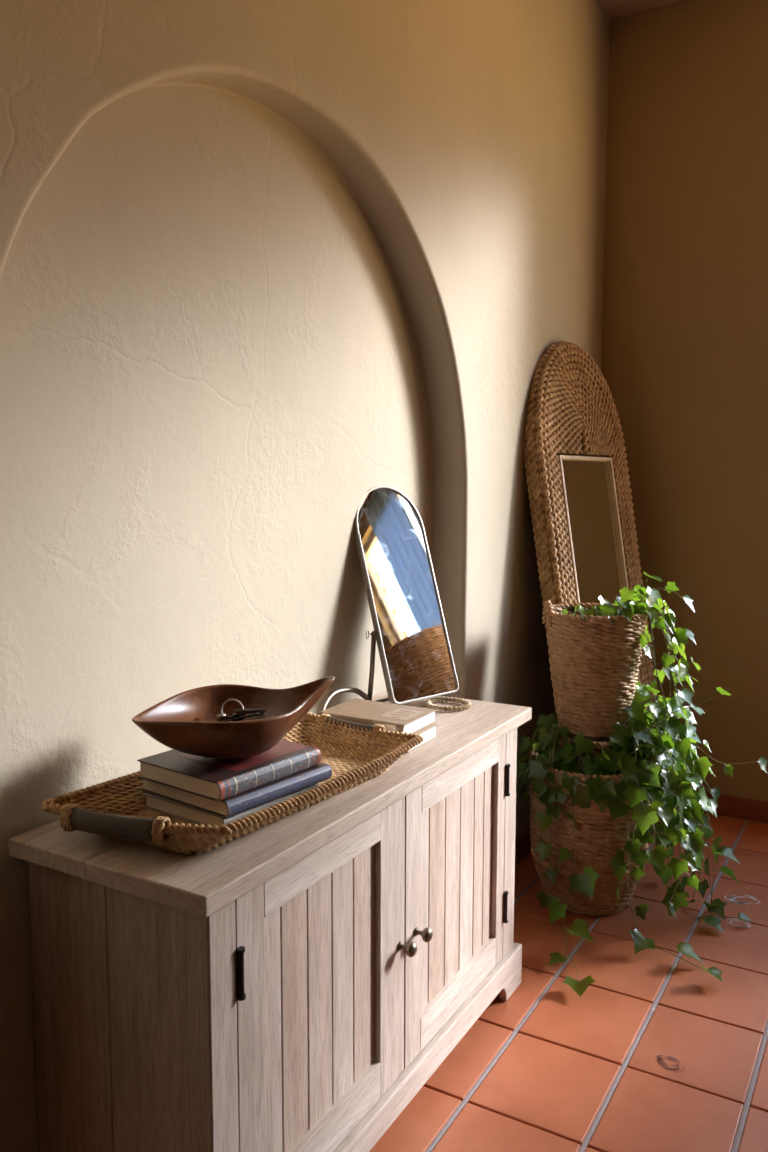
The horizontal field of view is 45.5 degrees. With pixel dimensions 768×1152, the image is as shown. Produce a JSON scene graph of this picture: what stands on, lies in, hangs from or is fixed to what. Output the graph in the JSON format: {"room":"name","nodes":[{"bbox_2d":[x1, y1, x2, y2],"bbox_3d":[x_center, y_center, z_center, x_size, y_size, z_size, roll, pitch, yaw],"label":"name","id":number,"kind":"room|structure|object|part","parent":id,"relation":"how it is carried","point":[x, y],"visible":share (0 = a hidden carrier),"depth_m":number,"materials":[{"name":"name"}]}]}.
{"room":"traditional dwelling","nodes":[
{"label":"traditional dwelling","id":0,"kind":"room"},
{"bbox_2d":[0,0,609,1151],"bbox_3d":[-0.523,-0.473,1.897,0.333,3.655,5.826,3,7,30],"label":"wall","id":1,"kind":"structure","parent":0,"point":[267,266],"depth_m":2.13,"materials":[{"name":"beige paint"}]},
{"bbox_2d":[515,827,530,865],"bbox_3d":[0.629,1.034,3.709,0.016,0.094,1.377,3,7,30],"label":"baseboard","id":2,"kind":"structure","parent":1,"relation":"attached to","point":[522,843],"depth_m":3.54,"materials":[{"name":"wood"}]},
{"bbox_2d":[369,807,767,1151],"bbox_3d":[1.476,1.372,0.921,4.647,0.010,5.426,3,7,30],"label":"floor","id":3,"kind":"structure","parent":0,"point":[545,1092],"depth_m":2.40,"materials":[{"name":"tile"}]},
{"bbox_2d":[9,691,531,1151],"bbox_3d":[-0.121,0.827,2.146,0.474,0.819,1.382,3,7,30],"label":"sideboard","id":4,"kind":"object","parent":3,"relation":"on","point":[292,983],"visible":0.97,"depth_m":1.69,"materials":[{"name":"brown wood"}]},
{"bbox_3d":[-0.271,0.849,1.518,0.022,0.666,0.064,3,7,30],"label":"corner post","id":5,"kind":"part","parent":4,"relation":"part of","materials":[{"name":"brown wood"}]},
{"bbox_2d":[41,712,423,854],"bbox_3d":[-0.248,0.407,1.845,0.369,0.071,0.784,4,7,32],"label":"woven tray","id":6,"kind":"object","parent":4,"relation":"on","point":[134,822],"visible":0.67,"depth_m":1.71,"materials":[{"name":"wicker"}]},
{"bbox_3d":[-0.459,0.425,1.562,0.175,0.041,0.024,2,6,19],"label":"handle","id":7,"kind":"part","parent":6,"relation":"part of","materials":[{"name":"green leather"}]},
{"bbox_2d":[143,783,318,826],"bbox_3d":[-0.294,0.424,1.786,0.219,0.027,0.260,4,7,36],"label":"book","id":8,"kind":"object","parent":6,"relation":"in","point":[154,802],"visible":0.32,"depth_m":1.69,"materials":[{"name":"paper"}]},
{"bbox_2d":[141,762,331,817],"bbox_3d":[-0.286,0.394,1.792,0.249,0.030,0.275,5,7,38],"label":"book","id":9,"kind":"object","parent":8,"relation":"on","point":[241,802],"visible":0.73,"depth_m":1.70,"materials":[{"name":"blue fabric"}]},
{"bbox_2d":[137,740,320,801],"bbox_3d":[-0.297,0.363,1.777,0.230,0.036,0.268,4,7,37],"label":"book","id":10,"kind":"object","parent":9,"relation":"on","point":[215,779],"visible":0.87,"depth_m":1.71,"materials":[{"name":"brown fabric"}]},
{"bbox_2d":[132,676,334,758],"bbox_3d":[-0.288,0.277,1.774,0.246,0.134,0.346,4,7,34],"label":"dough bowl","id":11,"kind":"object","parent":10,"relation":"on","point":[178,722],"visible":0.98,"depth_m":1.74,"materials":[{"name":"brown wood"}]},
{"bbox_2d":[203,699,265,721],"bbox_3d":[-0.295,0.265,1.805,0.122,0.044,0.065,0,6,-3],"label":"bunch","id":12,"kind":"object","parent":11,"relation":"in","point":[240,714],"visible":0.92,"depth_m":1.80,"materials":[{"name":"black metal"}]},
{"bbox_3d":[-0.274,0.343,1.794,0.163,0.001,0.198,4,7,37],"label":"panel","id":13,"kind":"part","parent":10,"relation":"part of","materials":[{"name":"brown leather"}]},
{"bbox_3d":[-0.077,0.364,2.170,0.156,0.041,0.024,4,7,36],"label":"handle","id":14,"kind":"part","parent":6,"relation":"part of","materials":[{"name":"brown wicker"}]},
{"bbox_3d":[-0.122,0.821,1.788,0.007,0.505,0.399,3,7,30],"label":"planked panel","id":15,"kind":"part","parent":4,"relation":"part of","materials":[{"name":"brown wood"}]},
{"bbox_3d":[-0.115,0.533,1.755,0.020,0.080,0.399,3,7,30],"label":"rail","id":16,"kind":"part","parent":4,"relation":"part of","materials":[{"name":"brown wood"}]},
{"bbox_3d":[-0.116,1.107,1.813,0.020,0.080,0.399,3,7,30],"label":"rail","id":17,"kind":"part","parent":4,"relation":"part of","materials":[{"name":"brown wood"}]},
{"bbox_2d":[374,723,394,748],"bbox_3d":[0.001,0.381,2.152,0.056,0.066,0.024,3,7,30],"label":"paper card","id":18,"kind":"object","parent":4,"relation":"on","point":[390,728],"visible":0.18,"depth_m":2.14,"materials":[{"name":"beige paper"}]},
{"bbox_2d":[339,724,437,752],"bbox_3d":[-0.012,0.386,2.267,0.245,0.033,0.159,3,7,30],"label":"book","id":19,"kind":"object","parent":4,"relation":"on","point":[428,733],"visible":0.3,"depth_m":2.23,"materials":[{"name":"white paper"}]},
{"bbox_2d":[318,698,436,733],"bbox_3d":[-0.016,0.351,2.276,0.242,0.033,0.176,3,7,30],"label":"book","id":20,"kind":"object","parent":19,"relation":"on","point":[408,719],"visible":0.69,"depth_m":2.25,"materials":[{"name":"beige paper"}]},
{"bbox_3d":[0.044,0.339,2.243,0.075,0.001,0.095,3,7,30],"label":"title panel","id":21,"kind":"part","parent":20,"relation":"part of","materials":[{"name":"beige paper"}]},
{"bbox_2d":[320,486,458,710],"bbox_3d":[-0.030,0.057,2.576,0.513,0.618,0.218,-5,8,-40],"label":"mirror","id":22,"kind":"object","parent":4,"relation":"on","point":[410,634],"visible":0.94,"depth_m":2.63,"materials":[{"name":"silver metal"}]},
{"bbox_3d":[-0.109,0.340,2.474,0.033,0.073,0.245,4,7,30],"label":"leg","id":23,"kind":"part","parent":22,"relation":"part of","materials":[{"name":"silver metal"}]},
{"bbox_2d":[358,489,455,701],"bbox_3d":[0.058,0.043,2.646,0.251,0.619,0.001,-5,-10,-42],"label":"mirror glass","id":24,"kind":"object","parent":22,"relation":"attached to","point":[413,636],"depth_m":2.64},
{"bbox_3d":[0.052,0.819,2.014,0.042,0.034,0.034,3,7,30],"label":"knob","id":25,"kind":"part","parent":4,"relation":"part of","materials":[{"name":"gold metal"}]},
{"bbox_3d":[0.090,0.812,2.078,0.042,0.034,0.034,3,7,30],"label":"knob","id":26,"kind":"part","parent":4,"relation":"part of","materials":[{"name":"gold metal"}]},
{"bbox_2d":[426,697,470,710],"bbox_3d":[0.182,0.362,2.591,0.130,0.015,0.123,3,7,30],"label":"ring","id":27,"kind":"object","parent":4,"relation":"on","point":[467,704],"visible":0.99,"depth_m":2.57,"materials":[{"name":"fabric"}]},
{"bbox_3d":[0.182,0.768,2.312,0.007,0.505,0.444,3,7,30],"label":"planked panel","id":28,"kind":"part","parent":4,"relation":"part of","materials":[{"name":"brown wood"}]},
{"bbox_3d":[0.188,1.055,2.337,0.020,0.080,0.444,3,7,30],"label":"rail","id":29,"kind":"part","parent":4,"relation":"part of","materials":[{"name":"brown wood"}]},
{"bbox_3d":[0.189,0.481,2.279,0.020,0.080,0.444,3,7,30],"label":"rail","id":30,"kind":"part","parent":4,"relation":"part of","materials":[{"name":"brown wood"}]},
{"bbox_3d":[0.346,0.743,2.581,0.022,0.666,0.078,3,7,30],"label":"corner post","id":31,"kind":"part","parent":4,"relation":"part of","materials":[{"name":"brown wood"}]},
{"bbox_2d":[523,341,658,832],"bbox_3d":[0.842,0.069,3.623,0.409,1.982,0.753,5,7,39],"label":"floor mirror","id":32,"kind":"object","parent":3,"relation":"on","point":[586,545],"visible":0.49,"depth_m":3.55,"materials":[{"name":"wicker"}]},
{"bbox_2d":[562,459,635,742],"bbox_3d":[0.866,0.141,3.611,0.001,1.222,0.434,-7,0,40],"label":"mirror glass","id":33,"kind":"object","parent":32,"relation":"attached to","point":[587,483],"depth_m":3.61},
{"bbox_3d":[0.869,0.141,3.608,0.023,1.232,0.444,-7,0,40],"label":"frame","id":34,"kind":"part","parent":32,"relation":"part of","materials":[{"name":"brown wood"}]},
{"bbox_2d":[529,741,658,916],"bbox_3d":[0.725,0.856,3.188,0.442,0.555,0.420,3,7,30],"label":"wicker basket","id":35,"kind":"object","parent":3,"relation":"on","point":[597,838],"visible":0.46,"depth_m":3.03,"materials":[{"name":"wicker"}]},
{"bbox_2d":[567,734,612,774],"bbox_3d":[0.723,0.617,3.182,0.196,0.172,0.196,3,7,30],"label":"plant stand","id":36,"kind":"object","parent":35,"relation":"in","point":[598,739],"visible":0.14,"depth_m":3.11,"materials":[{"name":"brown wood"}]},
{"bbox_3d":[0.693,0.617,3.252,0.016,0.157,0.046,-2,6,-23],"label":"leg","id":37,"kind":"part","parent":36,"relation":"part of","materials":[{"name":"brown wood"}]},
{"bbox_3d":[0.678,0.630,3.123,0.016,0.157,0.046,4,7,36],"label":"leg","id":38,"kind":"part","parent":36,"relation":"part of","materials":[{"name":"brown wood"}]},
{"bbox_2d":[542,600,647,737],"bbox_3d":[0.724,0.306,3.151,0.348,0.455,0.348,3,6,26],"label":"wicker basket","id":39,"kind":"object","parent":36,"relation":"on","point":[594,662],"visible":0.88,"depth_m":3.03,"materials":[{"name":"wicker"}]},
{"bbox_3d":[0.558,0.124,3.118,0.023,0.086,0.084,0,6,-5],"label":"handle","id":40,"kind":"part","parent":39,"relation":"part of","materials":[{"name":"wicker"}]},
{"bbox_2d":[561,572,700,740],"bbox_3d":[0.859,0.311,3.136,0.444,0.692,0.478,3,7,30],"label":"ivy plant","id":41,"kind":"object","parent":39,"relation":"in","point":[637,600],"visible":0.89,"depth_m":3.02,"materials":[{"name":"green plant"}]},
{"bbox_2d":[516,681,766,996],"bbox_3d":[0.823,0.735,3.026,0.758,0.820,0.923,-1,6,-8],"label":"ivy plant","id":42,"kind":"object","parent":35,"relation":"in","point":[667,784],"visible":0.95,"depth_m":2.95,"materials":[{"name":"green plant"}]},
{"bbox_3d":[0.912,0.665,3.094,0.032,0.156,0.182,2,6,22],"label":"handle","id":43,"kind":"part","parent":35,"relation":"part of","materials":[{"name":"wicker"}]},
{"bbox_2d":[656,1055,683,1071],"bbox_3d":[0.718,1.224,2.299,0.074,0.001,0.059,3,7,30],"label":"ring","id":44,"kind":"structure","parent":3,"relation":"on","point":[659,1058],"depth_m":2.30,"materials":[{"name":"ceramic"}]},
{"bbox_2d":[729,918,750,927],"bbox_3d":[1.179,1.151,3.032,0.072,0.001,0.058,3,7,30],"label":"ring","id":45,"kind":"structure","parent":3,"relation":"on","point":[732,918],"depth_m":3.04,"materials":[{"name":"silver metal"}]},
{"bbox_2d":[724,894,760,904],"bbox_3d":[1.256,1.133,3.204,0.120,0.001,0.093,3,7,30],"label":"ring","id":46,"kind":"structure","parent":3,"relation":"on","point":[730,897],"depth_m":3.21,"materials":[{"name":"silver metal"}]},
{"bbox_2d":[597,0,685,19],"bbox_3d":[1.461,-2.131,0.578,4.668,0.120,5.826,3,7,30],"label":"ceiling","id":47,"kind":"structure","parent":0,"point":[613,9],"depth_m":3.86,"materials":[{"name":"paint"}]},
{"bbox_2d":[601,0,767,800],"bbox_3d":[2.938,-0.590,3.117,4.475,3.495,0.160,3,7,30],"label":"wall","id":48,"kind":"structure","parent":0,"point":[684,350],"depth_m":3.92,"materials":[{"name":"beige paint"}]},
{"bbox_2d":[676,790,767,822],"bbox_3d":[2.837,1.086,3.242,4.200,0.094,0.016,3,7,30],"label":"baseboard","id":49,"kind":"structure","parent":48,"relation":"attached to","point":[728,805],"depth_m":3.97,"materials":[{"name":"wood"}]}
]}

